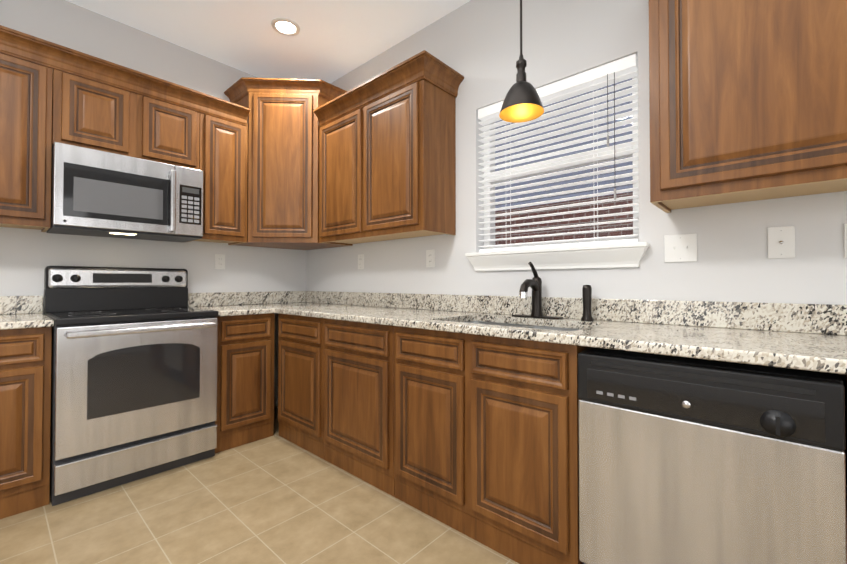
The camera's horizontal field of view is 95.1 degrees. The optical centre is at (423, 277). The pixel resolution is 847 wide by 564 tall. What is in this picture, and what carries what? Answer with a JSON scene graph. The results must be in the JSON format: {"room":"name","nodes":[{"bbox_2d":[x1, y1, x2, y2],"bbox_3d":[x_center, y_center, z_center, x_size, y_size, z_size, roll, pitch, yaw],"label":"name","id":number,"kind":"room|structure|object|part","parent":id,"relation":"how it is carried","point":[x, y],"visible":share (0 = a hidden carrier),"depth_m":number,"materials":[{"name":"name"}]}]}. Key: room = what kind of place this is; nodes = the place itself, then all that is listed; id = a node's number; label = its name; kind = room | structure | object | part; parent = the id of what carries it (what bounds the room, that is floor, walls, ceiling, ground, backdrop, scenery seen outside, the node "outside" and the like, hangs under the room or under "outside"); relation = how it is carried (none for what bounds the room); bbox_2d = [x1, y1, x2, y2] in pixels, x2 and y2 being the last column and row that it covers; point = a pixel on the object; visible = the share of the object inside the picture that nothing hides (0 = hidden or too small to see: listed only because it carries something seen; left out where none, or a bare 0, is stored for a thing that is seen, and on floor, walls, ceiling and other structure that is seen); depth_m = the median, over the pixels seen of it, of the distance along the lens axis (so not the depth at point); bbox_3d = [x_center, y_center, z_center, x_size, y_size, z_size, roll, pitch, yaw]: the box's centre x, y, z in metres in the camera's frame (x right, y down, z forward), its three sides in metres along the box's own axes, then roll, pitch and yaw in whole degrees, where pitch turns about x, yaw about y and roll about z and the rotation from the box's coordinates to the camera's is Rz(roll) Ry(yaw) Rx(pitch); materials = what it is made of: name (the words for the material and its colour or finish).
{"room":"kitchen","nodes":[
{"label":"kitchen","id":0,"kind":"room"},
{"bbox_2d":[0,0,305,407],"bbox_3d":[-2.432,-0.300,2.286,0.160,2.853,3.800,-1,-1,42],"label":"wall","id":1,"kind":"structure","parent":0,"point":[27,256],"depth_m":2.66,"materials":[{"name":"white paint"}]},
{"bbox_2d":[0,53,52,231],"bbox_3d":[-2.260,-0.726,2.113,0.326,0.901,0.312,-1,-1,42],"label":"upper cabinet","id":2,"kind":"object","parent":1,"relation":"attached to","point":[25,135],"visible":0.9,"depth_m":2.05,"materials":[{"name":"brown wood"}]},
{"bbox_2d":[0,25,249,125],"bbox_3d":[-1.984,-1.212,2.165,0.064,0.114,2.000,-1,-1,42],"label":"crown molding","id":3,"kind":"structure","parent":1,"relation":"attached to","point":[24,46],"depth_m":2.31,"materials":[{"name":"brown wood"}]},
{"bbox_2d":[52,69,199,169],"bbox_3d":[-1.907,-0.951,2.509,0.326,0.439,0.737,-1,-1,42],"label":"upper cabinet","id":4,"kind":"object","parent":1,"relation":"attached to","point":[90,114],"visible":0.75,"depth_m":2.35,"materials":[{"name":"brown wood"}]},
{"bbox_2d":[47,142,202,241],"bbox_3d":[-1.866,-0.497,2.466,0.437,0.464,0.734,-1,-1,42],"label":"microwave","id":5,"kind":"object","parent":4,"relation":"attached to","point":[97,193],"visible":1,"depth_m":2.31,"materials":[{"name":"grey metal"}]},
{"bbox_2d":[188,112,247,244],"bbox_3d":[-1.548,-0.714,2.905,0.326,0.901,0.330,-1,-1,42],"label":"upper cabinet","id":6,"kind":"object","parent":1,"relation":"attached to","point":[223,155],"visible":0.73,"depth_m":2.79,"materials":[{"name":"brown wood"}]},
{"bbox_2d":[215,254,224,268],"bbox_3d":[-1.612,-0.124,3.068,0.007,0.118,0.075,-1,-1,42],"label":"electrical outlet","id":7,"kind":"object","parent":1,"relation":"attached to","point":[219,261],"visible":1,"depth_m":3.06,"materials":[{"name":"white plastic"}]},
{"bbox_2d":[224,77,347,249],"bbox_3d":[-1.075,-0.874,3.140,0.768,1.224,0.768,-1,-1,42],"label":"upper cabinet","id":8,"kind":"object","parent":1,"relation":"attached to","point":[283,170],"visible":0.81,"depth_m":2.93,"materials":[{"name":"brown wood"}]},
{"bbox_2d":[0,407,518,563],"bbox_3d":[-0.289,1.129,0.341,5.920,0.060,4.120,-1,-1,42],"label":"floor","id":9,"kind":"structure","parent":0,"point":[276,498],"depth_m":1.77,"materials":[{"name":"tile"}]},
{"bbox_2d":[0,327,51,518],"bbox_3d":[-2.194,0.683,1.954,0.612,0.877,0.411,-1,-1,42],"label":"base cabinet","id":10,"kind":"object","parent":9,"relation":"on","point":[25,389],"visible":0.92,"depth_m":1.84,"materials":[{"name":"brown wood"}]},
{"bbox_2d":[0,295,53,329],"bbox_3d":[-2.359,0.170,1.764,0.634,0.140,0.931,-1,-1,42],"label":"countertop","id":11,"kind":"structure","parent":10,"relation":"on","point":[16,312],"depth_m":2.19,"materials":[{"name":"stone"}]},
{"bbox_2d":[44,266,217,505],"bbox_3d":[-1.760,0.529,2.353,0.722,1.196,0.745,-1,-1,42],"label":"range","id":12,"kind":"object","parent":9,"relation":"on","point":[134,374],"visible":1,"depth_m":2.16,"materials":[{"name":"grey metal"}]},
{"bbox_2d":[215,313,274,452],"bbox_3d":[-1.415,0.695,2.820,0.612,0.877,0.399,-1,-1,42],"label":"base cabinet","id":13,"kind":"object","parent":9,"relation":"on","point":[245,379],"visible":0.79,"depth_m":2.61,"materials":[{"name":"brown wood"}]},
{"bbox_2d":[188,292,267,316],"bbox_3d":[-1.426,0.185,2.802,0.634,0.140,0.357,-1,-1,42],"label":"countertop","id":14,"kind":"structure","parent":13,"relation":"on","point":[226,303],"depth_m":2.99,"materials":[{"name":"stone"}]},
{"bbox_2d":[278,314,324,459],"bbox_3d":[-0.639,0.695,2.799,0.575,0.877,0.612,-1,-1,42],"label":"base cabinet","id":15,"kind":"object","parent":9,"relation":"on","point":[301,381],"visible":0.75,"depth_m":2.54,"materials":[{"name":"brown wood"}]},
{"bbox_2d":[324,319,394,496],"bbox_3d":[-0.193,0.690,2.398,0.619,0.877,0.612,-1,-1,42],"label":"base cabinet","id":16,"kind":"object","parent":9,"relation":"on","point":[358,399],"visible":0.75,"depth_m":2.13,"materials":[{"name":"brown wood"}]},
{"bbox_2d":[394,326,591,563],"bbox_3d":[0.385,0.682,1.879,0.929,0.877,0.612,-1,-1,42],"label":"base cabinet","id":17,"kind":"object","parent":9,"relation":"on","point":[486,440],"visible":0.85,"depth_m":1.57,"materials":[{"name":"brown wood"}]},
{"bbox_2d":[268,291,846,374],"bbox_3d":[0.165,0.174,2.056,3.998,0.140,0.659,-1,-1,42],"label":"countertop","id":18,"kind":"structure","parent":17,"relation":"on","point":[811,337],"depth_m":1.56,"materials":[{"name":"stone"}]},
{"bbox_2d":[464,321,579,330],"bbox_3d":[0.418,0.343,1.820,0.750,0.200,0.440,-1,-1,42],"label":"sink","id":19,"kind":"object","parent":18,"relation":"in","point":[528,326],"visible":0.04,"depth_m":1.98,"materials":[{"name":"silver metal"}]},
{"bbox_2d":[512,262,562,318],"bbox_3d":[0.542,0.064,1.962,0.260,0.287,0.204,-1,-1,42],"label":"faucet","id":20,"kind":"object","parent":18,"relation":"on","point":[534,283],"visible":1,"depth_m":1.99,"materials":[{"name":"brown metal"}]},
{"bbox_2d":[581,285,593,320],"bbox_3d":[0.778,0.120,1.842,0.056,0.171,0.056,-1,-1,42],"label":"sprayer","id":21,"kind":"object","parent":18,"relation":"on","point":[587,298],"visible":1,"depth_m":1.83,"materials":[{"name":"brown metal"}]},
{"bbox_2d":[578,347,846,563],"bbox_3d":[0.952,0.687,1.329,0.630,0.853,0.620,-1,-1,42],"label":"dishwasher","id":22,"kind":"object","parent":9,"relation":"on","point":[684,460],"visible":0.96,"depth_m":1.09,"materials":[{"name":"grey metal"}]},
{"bbox_2d":[838,374,846,540],"bbox_3d":[1.438,0.669,0.933,0.609,0.877,0.612,-1,-1,42],"label":"base cabinet","id":23,"kind":"object","parent":9,"relation":"on","point":[843,377],"depth_m":0.98,"materials":[{"name":"brown wood"}]},
{"bbox_2d":[66,0,469,82],"bbox_3d":[-0.289,-1.783,0.381,5.920,0.060,4.120,-1,-1,42],"label":"ceiling","id":24,"kind":"structure","parent":0,"point":[332,41],"depth_m":2.67,"materials":[{"name":"white paint"}]},
{"bbox_2d":[271,17,299,35],"bbox_3d":[-0.945,-1.716,2.660,0.190,0.008,0.190,-1,-1,42],"label":"recessed light","id":25,"kind":"object","parent":24,"relation":"in","point":[285,26],"visible":1,"depth_m":2.65,"materials":[{"name":"white"}]},
{"bbox_2d":[499,0,543,122],"bbox_3d":[0.432,-1.228,1.715,0.192,1.012,0.192,-1,-1,42],"label":"pendant light","id":26,"kind":"object","parent":24,"relation":"hanging from","point":[522,102],"visible":1,"depth_m":1.70,"materials":[{"name":"black metal"}]},
{"bbox_2d":[306,0,846,304],"bbox_3d":[0.974,-0.306,1.887,5.760,2.853,0.160,-1,-1,42],"label":"wall","id":27,"kind":"structure","parent":0,"point":[475,44],"depth_m":1.98,"materials":[{"name":"white paint"}]},
{"bbox_2d":[358,254,363,268],"bbox_3d":[-0.501,-0.124,3.096,0.075,0.118,0.007,-1,-1,42],"label":"electrical outlet","id":28,"kind":"object","parent":27,"relation":"attached to","point":[361,261],"visible":1,"depth_m":3.09,"materials":[{"name":"white plastic"}]},
{"bbox_2d":[313,50,463,245],"bbox_3d":[-0.275,-0.764,2.691,1.138,0.995,0.424,-1,-1,42],"label":"upper cabinet","id":29,"kind":"object","parent":27,"relation":"attached to","point":[387,167],"depth_m":2.43,"materials":[{"name":"brown wood"}]},
{"bbox_3d":[-0.271,-1.205,2.694,1.126,0.114,0.424,-1,-1,42],"label":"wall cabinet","id":30,"kind":"part","parent":29,"relation":"part of","materials":[{"name":"brown wood"}]},
{"bbox_2d":[426,249,434,266],"bbox_3d":[0.046,-0.127,2.604,0.075,0.118,0.007,-1,-1,42],"label":"electrical outlet","id":31,"kind":"object","parent":27,"relation":"attached to","point":[430,258],"visible":1,"depth_m":2.60,"materials":[{"name":"white plastic"}]},
{"bbox_2d":[465,242,648,270],"bbox_3d":[0.668,-0.099,2.083,0.975,0.112,0.155,-1,-1,42],"label":"window sill","id":32,"kind":"structure","parent":27,"relation":"attached to","point":[611,255],"depth_m":1.96,"materials":[{"name":"white wood"}]},
{"bbox_2d":[484,71,638,248],"bbox_3d":[0.730,-0.593,2.158,0.891,0.885,0.070,-1,-1,42],"label":"window","id":33,"kind":"structure","parent":27,"relation":"in","point":[635,223],"depth_m":2.12,"materials":[{"name":"white"}]},
{"bbox_2d":[478,54,638,251],"bbox_3d":[0.673,-0.595,2.096,0.875,0.879,0.074,-1,-1,42],"label":"window blinds","id":34,"kind":"object","parent":33,"relation":"attached to","point":[617,71],"visible":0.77,"depth_m":2.02,"materials":[{"name":"white plastic"}]},
{"bbox_2d":[664,233,696,261],"bbox_3d":[1.097,-0.125,1.655,0.118,0.118,0.016,-1,-1,42],"label":"light switch","id":35,"kind":"object","parent":27,"relation":"attached to","point":[680,248],"visible":1,"depth_m":1.66,"materials":[{"name":"white plastic"}]},
{"bbox_2d":[649,0,846,212],"bbox_3d":[1.208,-0.736,1.351,0.684,0.901,0.326,-1,-1,42],"label":"upper cabinet","id":36,"kind":"object","parent":27,"relation":"attached to","point":[747,100],"visible":1,"depth_m":1.28,"materials":[{"name":"brown wood"}]},
{"bbox_2d":[768,226,794,258],"bbox_3d":[1.333,-0.130,1.443,0.075,0.118,0.016,-1,-1,42],"label":"outlet","id":37,"kind":"object","parent":27,"relation":"attached to","point":[781,242],"visible":1,"depth_m":1.44,"materials":[{"name":"white plastic"}]},
{"bbox_2d":[844,224,846,257],"bbox_3d":[1.483,-0.127,1.313,0.075,0.118,0.008,-1,-1,42],"label":"outlet","id":38,"kind":"object","parent":27,"relation":"attached to","point":[845,236],"visible":1,"depth_m":1.33,"materials":[{"name":"white plastic"}]},
{"label":"outside","id":39,"kind":"structure","parent":0,"visible":0},
{"bbox_2d":[495,78,632,244],"bbox_3d":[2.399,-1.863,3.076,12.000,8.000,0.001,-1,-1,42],"label":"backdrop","id":40,"kind":"structure","parent":39,"point":[585,221],"depth_m":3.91,"materials":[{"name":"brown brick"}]}
]}

